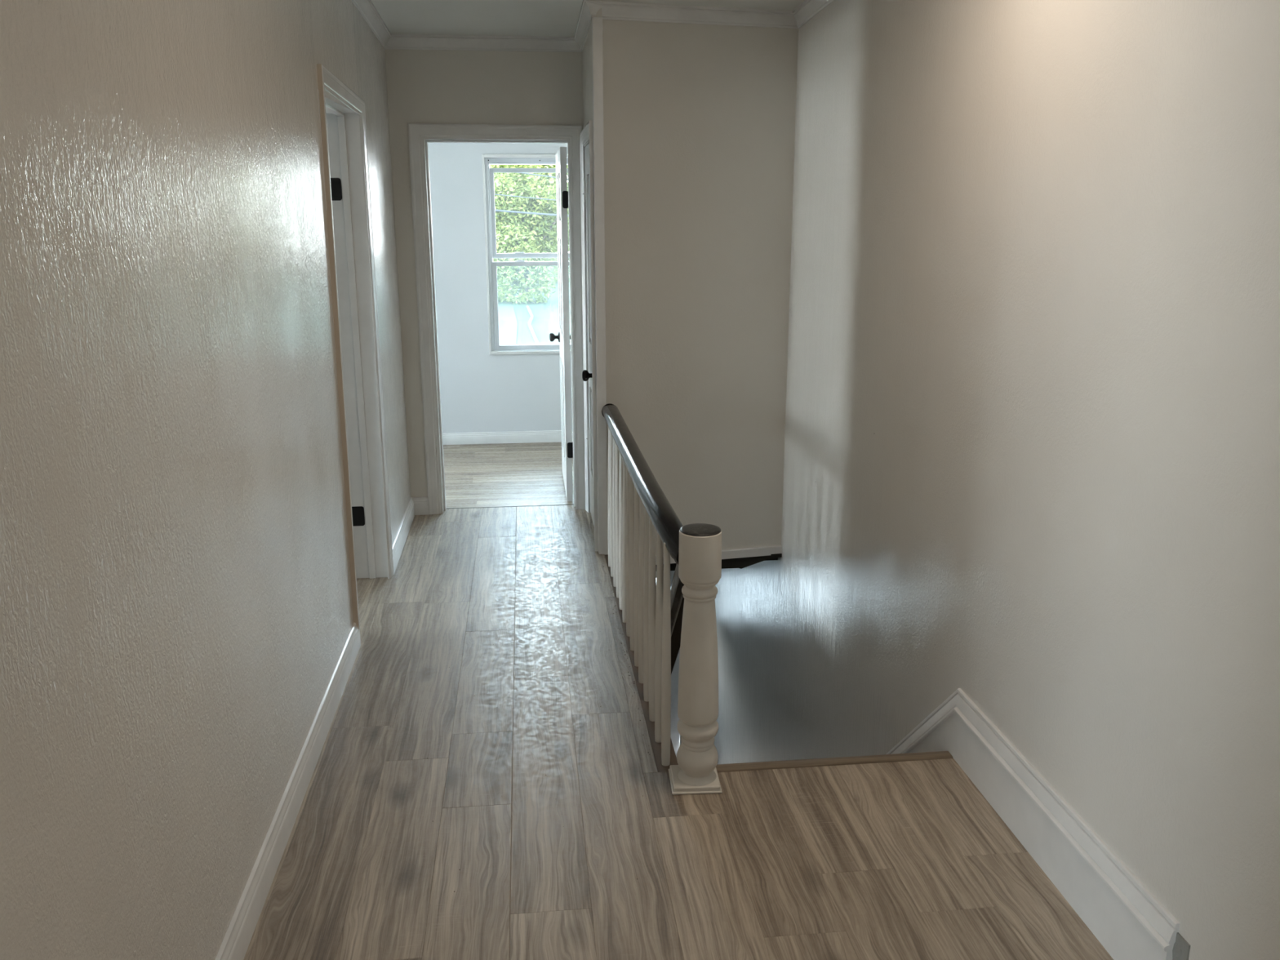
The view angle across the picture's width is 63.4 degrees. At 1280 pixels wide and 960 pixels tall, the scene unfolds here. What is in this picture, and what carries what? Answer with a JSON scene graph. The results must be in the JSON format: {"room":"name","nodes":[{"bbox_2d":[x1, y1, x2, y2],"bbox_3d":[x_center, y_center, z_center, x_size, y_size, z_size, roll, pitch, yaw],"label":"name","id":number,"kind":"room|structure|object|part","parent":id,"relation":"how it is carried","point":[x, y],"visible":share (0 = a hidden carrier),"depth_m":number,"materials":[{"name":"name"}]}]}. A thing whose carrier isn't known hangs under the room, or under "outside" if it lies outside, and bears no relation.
{"room":"upstairs hallway","nodes":[
{"label":"upstairs hallway","id":0,"kind":"room"},
{"bbox_2d":[0,0,410,959],"bbox_3d":[-0.955,-0.122,1.918,0.161,2.950,7.464,-2,14,-6],"label":"wall","id":1,"kind":"structure","parent":0,"point":[176,613],"depth_m":1.98,"materials":[{"name":"paint"}]},
{"bbox_2d":[215,622,360,959],"bbox_3d":[-0.801,1.273,1.408,0.019,0.099,5.462,-2,14,-6],"label":"baseboard","id":2,"kind":"structure","parent":1,"relation":"attached to","point":[237,940],"depth_m":2.78,"materials":[{"name":"white wood"}]},
{"bbox_2d":[330,177,364,525],"bbox_3d":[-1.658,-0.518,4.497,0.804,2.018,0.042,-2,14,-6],"label":"door hinges","id":3,"kind":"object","parent":1,"relation":"in","point":[358,517],"depth_m":4.39,"materials":[{"name":"black metal"}]},
{"bbox_2d":[316,64,394,644],"bbox_3d":[-1.200,-0.492,4.199,0.182,2.143,0.878,-2,14,-6],"label":"door frame","id":4,"kind":"structure","parent":1,"relation":"attached to","point":[343,123],"depth_m":4.48,"materials":[{"name":"white wood"}]},
{"bbox_2d":[391,497,429,573],"bbox_3d":[-1.181,0.268,5.340,0.097,0.099,1.013,-2,14,-6],"label":"baseboard","id":5,"kind":"structure","parent":1,"relation":"attached to","point":[416,505],"depth_m":5.47,"materials":[{"name":"white wood"}]},
{"bbox_2d":[384,48,582,497],"bbox_3d":[-0.400,-1.085,5.681,2.122,2.950,0.137,-2,14,-6],"label":"wall","id":6,"kind":"structure","parent":0,"point":[440,86],"depth_m":5.35,"materials":[{"name":"paint"}]},
{"bbox_2d":[407,123,585,514],"bbox_3d":[-0.754,-0.848,5.691,0.892,2.089,0.156,-2,14,-6],"label":"door frame","id":7,"kind":"structure","parent":6,"relation":"attached to","point":[416,131],"depth_m":5.55,"materials":[{"name":"white wood"}]},
{"bbox_2d":[449,504,572,508],"bbox_3d":[-0.748,0.154,5.984,0.738,0.002,0.008,-2,14,-6],"label":"trim","id":8,"kind":"structure","parent":6,"relation":"attached to","point":[554,504],"depth_m":5.98,"materials":[{"name":"black"}]},
{"bbox_2d":[549,146,573,501],"bbox_3d":[-0.451,-0.921,6.154,0.162,1.973,0.748,-2,14,-6],"label":"door","id":9,"kind":"structure","parent":6,"relation":"in","point":[563,336],"depth_m":5.91,"materials":[{"name":"white paint"}]},
{"bbox_3d":[-0.533,-0.891,6.466,0.064,0.064,0.064,-2,14,-6],"label":"knob","id":10,"kind":"part","parent":9,"relation":"part of","materials":[{"name":"black metal"}]},
{"bbox_3d":[-0.468,-1.177,6.244,0.026,0.550,0.222,-2,14,-6],"label":"panel","id":11,"kind":"part","parent":9,"relation":"part of","materials":[{"name":"white wood"}]},
{"bbox_3d":[-0.436,-1.594,5.836,0.026,0.260,0.225,-2,14,-6],"label":"panel","id":12,"kind":"part","parent":9,"relation":"part of","materials":[{"name":"white wood"}]},
{"bbox_3d":[-0.435,-1.105,5.961,0.026,0.550,0.225,-2,14,-6],"label":"panel","id":13,"kind":"part","parent":9,"relation":"part of","materials":[{"name":"white wood"}]},
{"bbox_3d":[-0.467,-0.465,6.426,0.026,0.580,0.222,-2,14,-6],"label":"panel","id":14,"kind":"part","parent":9,"relation":"part of","materials":[{"name":"white wood"}]},
{"bbox_3d":[-0.434,-0.393,6.143,0.026,0.580,0.225,-2,14,-6],"label":"panel","id":15,"kind":"part","parent":9,"relation":"part of","materials":[{"name":"white wood"}]},
{"bbox_2d":[427,142,572,432],"bbox_3d":[-1.565,-1.543,7.379,4.050,2.900,0.204,-2,14,-6],"label":"wall","id":16,"kind":"structure","parent":0,"point":[481,391],"depth_m":7.42,"materials":[{"name":"paint"}]},
{"bbox_2d":[442,430,573,444],"bbox_3d":[-1.476,-0.299,7.591,3.900,0.085,0.019,-2,14,-6],"label":"baseboard","id":17,"kind":"structure","parent":16,"relation":"attached to","point":[547,436],"depth_m":7.63,"materials":[{"name":"white wood"}]},
{"bbox_2d":[481,154,571,355],"bbox_3d":[-0.654,-1.614,7.458,0.898,1.385,0.218,-2,14,-6],"label":"window","id":18,"kind":"structure","parent":16,"relation":"in","point":[495,348],"depth_m":7.37,"materials":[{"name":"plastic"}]},
{"bbox_3d":[-0.656,-1.903,7.399,0.814,0.620,0.030,-2,14,-6],"label":"sash","id":19,"kind":"part","parent":18,"relation":"part of","materials":[{"name":"plastic"}]},
{"bbox_3d":[-0.650,-1.265,7.522,0.822,0.629,0.030,-2,14,-6],"label":"sash","id":20,"kind":"part","parent":18,"relation":"part of","materials":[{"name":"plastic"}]},
{"bbox_2d":[497,306,517,345],"bbox_3d":[-25.067,-6.191,43.056,39.700,0.050,19.500,-2,14,-6],"label":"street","id":21,"kind":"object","parent":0,"point":[508,324],"visible":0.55,"depth_m":44.73,"materials":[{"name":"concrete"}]},
{"bbox_2d":[522,306,536,344],"bbox_3d":[-4.473,-5.981,42.094,0.820,0.055,25.000,-2,14,-6],"label":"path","id":22,"kind":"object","parent":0,"point":[527,338],"visible":0.34,"depth_m":42.18,"materials":[{"name":"grey concrete"}]},
{"bbox_2d":[497,266,570,344],"bbox_3d":[-6.489,-9.900,57.871,120.000,0.200,102.240,-2,14,-6],"label":"lawn","id":23,"kind":"structure","parent":0,"point":[545,321],"depth_m":49.02,"materials":[{"name":"green plant"}]},
{"bbox_2d":[489,164,568,304],"bbox_3d":[-6.260,-14.587,56.505,7.534,10.631,6.071,-2,15,-9],"label":"tree","id":24,"kind":"object","parent":23,"relation":"on","point":[529,233],"visible":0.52,"depth_m":55.62,"materials":[{"name":"green plant"}]},
{"bbox_2d":[490,164,569,282],"bbox_3d":[-8.903,-20.500,72.092,11.399,14.982,9.534,-2,14,-6],"label":"tree","id":25,"kind":"object","parent":23,"relation":"on","point":[502,166],"visible":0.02,"depth_m":69.98,"materials":[{"name":"green plant"}]},
{"bbox_2d":[526,305,539,344],"bbox_3d":[-4.296,-5.958,41.808,0.318,0.110,24.405,-2,14,-7],"label":"curb","id":26,"kind":"object","parent":23,"relation":"on","point":[535,340],"visible":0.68,"depth_m":43.62,"materials":[{"name":"grey concrete"}]},
{"bbox_2d":[370,0,804,36],"bbox_3d":[-2.162,-1.601,1.945,6.710,0.395,10.510,-2,14,-6],"label":"ceiling","id":27,"kind":"structure","parent":0,"point":[531,18],"depth_m":4.74,"materials":[{"name":"paint"}]},
{"bbox_2d":[582,8,601,128],"bbox_3d":[-0.202,-1.059,5.214,0.100,2.770,0.818,-2,14,-6],"label":"wall","id":28,"kind":"structure","parent":0,"point":[587,67],"depth_m":4.95,"materials":[{"name":"paint"}]},
{"bbox_2d":[582,143,594,526],"bbox_3d":[-0.263,-0.698,5.313,0.099,1.958,0.636,-2,14,-6],"label":"door","id":29,"kind":"structure","parent":28,"relation":"in","point":[586,375],"depth_m":5.44,"materials":[{"name":"white paint"}]},
{"bbox_3d":[-0.252,-0.513,5.096,0.064,0.064,0.064,-2,14,-6],"label":"knob","id":30,"kind":"part","parent":29,"relation":"part of","materials":[{"name":"black metal"}]},
{"bbox_3d":[-0.245,-1.130,5.331,0.027,0.850,0.175,-2,14,-6],"label":"panel","id":31,"kind":"part","parent":29,"relation":"part of","materials":[{"name":"white wood"}]},
{"bbox_3d":[-0.244,-0.258,5.554,0.027,0.470,0.175,-2,14,-6],"label":"panel","id":32,"kind":"part","parent":29,"relation":"part of","materials":[{"name":"white wood"}]},
{"bbox_2d":[579,120,598,551],"bbox_3d":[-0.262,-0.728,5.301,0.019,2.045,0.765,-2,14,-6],"label":"door frame","id":33,"kind":"structure","parent":28,"relation":"attached to","point":[586,135],"depth_m":5.12,"materials":[{"name":"white wood"}]},
{"bbox_2d":[591,17,608,555],"bbox_3d":[-0.186,-0.832,4.862,0.045,2.473,0.050,-2,14,-6],"label":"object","id":34,"kind":"structure","parent":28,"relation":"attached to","point":[597,22],"depth_m":4.81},
{"bbox_2d":[243,441,1113,959],"bbox_3d":[-0.972,0.972,3.229,3.900,0.220,9.156,-2,14,-6],"label":"floor","id":35,"kind":"structure","parent":0,"point":[908,860],"depth_m":2.88,"materials":[{"name":"beige wood"}]},
{"bbox_2d":[604,554,678,772],"bbox_3d":[-0.028,0.660,4.155,0.073,0.064,2.102,-2,14,-6],"label":"trim","id":36,"kind":"structure","parent":35,"relation":"attached to","point":[656,747],"depth_m":3.52,"materials":[{"name":"brown wood"}]},
{"bbox_2d":[601,403,722,794],"bbox_3d":[0.000,1.036,4.420,0.172,2.507,2.703,-2,14,-7],"label":"stair railing","id":37,"kind":"object","parent":35,"relation":"on","point":[660,619],"visible":0.99,"depth_m":3.14,"materials":[{"name":"paint"}]},
{"bbox_3d":[-0.018,-0.061,3.947,0.109,0.107,2.134,-2,14,-7],"label":"handrail","id":38,"kind":"part","parent":37,"relation":"part of","materials":[{"name":"black paint"}]},
{"bbox_3d":[0.025,1.051,4.507,0.077,2.434,2.548,-2,14,-6],"label":"sloping handrail","id":39,"kind":"part","parent":37,"relation":"part of","materials":[{"name":"black paint"}]},
{"bbox_3d":[0.162,0.885,3.073,0.146,0.021,0.140,-1,14,-3],"label":"plate","id":40,"kind":"part","parent":37,"relation":"part of","materials":[{"name":"paint"}]},
{"bbox_3d":[0.169,0.508,2.976,0.123,0.760,0.123,-2,14,-6],"label":"newel post","id":41,"kind":"part","parent":37,"relation":"part of","materials":[{"name":"paint"}]},
{"bbox_2d":[602,19,798,555],"bbox_3d":[0.266,-0.993,5.018,0.969,2.802,0.119,-4,15,-13],"label":"wall","id":42,"kind":"structure","parent":0,"point":[699,119],"depth_m":4.94,"materials":[{"name":"paint"}]},
{"bbox_2d":[714,0,1279,959],"bbox_3d":[1.043,0.921,3.475,0.160,5.750,9.510,-2,14,-6],"label":"wall","id":43,"kind":"structure","parent":0,"point":[1031,460],"depth_m":2.58,"materials":[{"name":"paint"}]},
{"bbox_2d":[351,0,833,52],"bbox_3d":[0.074,-1.454,1.772,1.992,0.314,7.313,-2,14,-6],"label":"crown molding","id":44,"kind":"structure","parent":43,"relation":"attached to","point":[804,12],"depth_m":4.72,"materials":[{"name":"white wood"}]},
{"bbox_2d":[715,751,952,772],"bbox_3d":[0.551,0.878,3.188,0.834,0.033,0.050,-2,14,-6],"label":"trim","id":45,"kind":"structure","parent":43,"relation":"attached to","point":[940,754],"depth_m":3.18,"materials":[{"name":"brown wood"}]},
{"bbox_2d":[886,688,1179,959],"bbox_3d":[0.886,1.764,4.290,0.027,2.731,3.801,-2,14,-6],"label":"baseboard","id":46,"kind":"structure","parent":43,"relation":"attached to","point":[1129,922],"depth_m":2.60,"materials":[{"name":"white wood"}]},
{"bbox_2d":[1172,932,1191,959],"bbox_3d":[1.122,1.048,2.117,0.041,0.223,0.116,-2,14,-6],"label":"trim","id":47,"kind":"structure","parent":43,"relation":"attached to","point":[1181,948],"depth_m":2.12,"materials":[{"name":"white wood"}]},
{"bbox_3d":[-0.301,1.736,5.861,2.050,2.895,5.020,-2,14,-6],"label":"wall","id":48,"kind":"structure","parent":0,"visible":0},
{"bbox_2d":[670,570,679,757],"bbox_3d":[-0.137,1.417,8.325,0.900,2.292,0.154,-2,14,-6],"label":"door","id":49,"kind":"structure","parent":48,"relation":"in","point":[674,735],"depth_m":8.39,"materials":[{"name":"wood"}]},
{"bbox_2d":[655,553,782,570],"bbox_3d":[0.297,0.416,5.426,0.873,0.074,0.140,-2,14,-6],"label":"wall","id":50,"kind":"structure","parent":48,"relation":"attached to","point":[740,562],"depth_m":5.38,"materials":[{"name":"black"}]},
{"bbox_2d":[655,545,782,564],"bbox_3d":[0.305,0.380,5.356,0.899,0.042,0.121,-4,15,-13],"label":"trim","id":51,"kind":"structure","parent":50,"relation":"attached to","point":[759,551],"depth_m":5.36,"materials":[{"name":"wood"}]},
{"label":"outside","id":52,"kind":"structure","parent":0,"visible":0},
{"bbox_2d":[494,194,556,200],"bbox_3d":[-1.656,-4.310,14.286,28.036,2.532,0.012,-2,15,-9],"label":"overhead cable","id":53,"kind":"object","parent":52,"point":[495,194],"visible":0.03,"depth_m":14.39,"materials":[{"name":"grey plastic"}]},
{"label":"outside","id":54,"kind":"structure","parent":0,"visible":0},
{"bbox_2d":[494,209,568,217],"bbox_3d":[-1.678,-4.156,14.530,28.037,2.154,0.026,-2,15,-9],"label":"overhead cable","id":55,"kind":"object","parent":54,"point":[501,211],"visible":0.02,"depth_m":14.63,"materials":[{"name":"grey plastic"}]},
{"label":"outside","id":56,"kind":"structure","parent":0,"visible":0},
{"bbox_2d":[515,172,568,179],"bbox_3d":[-1.701,-4.736,14.588,28.037,3.656,0.016,-2,15,-9],"label":"overhead cable","id":57,"kind":"object","parent":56,"point":[516,172],"visible":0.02,"depth_m":14.73,"materials":[{"name":"grey plastic"}]}
]}

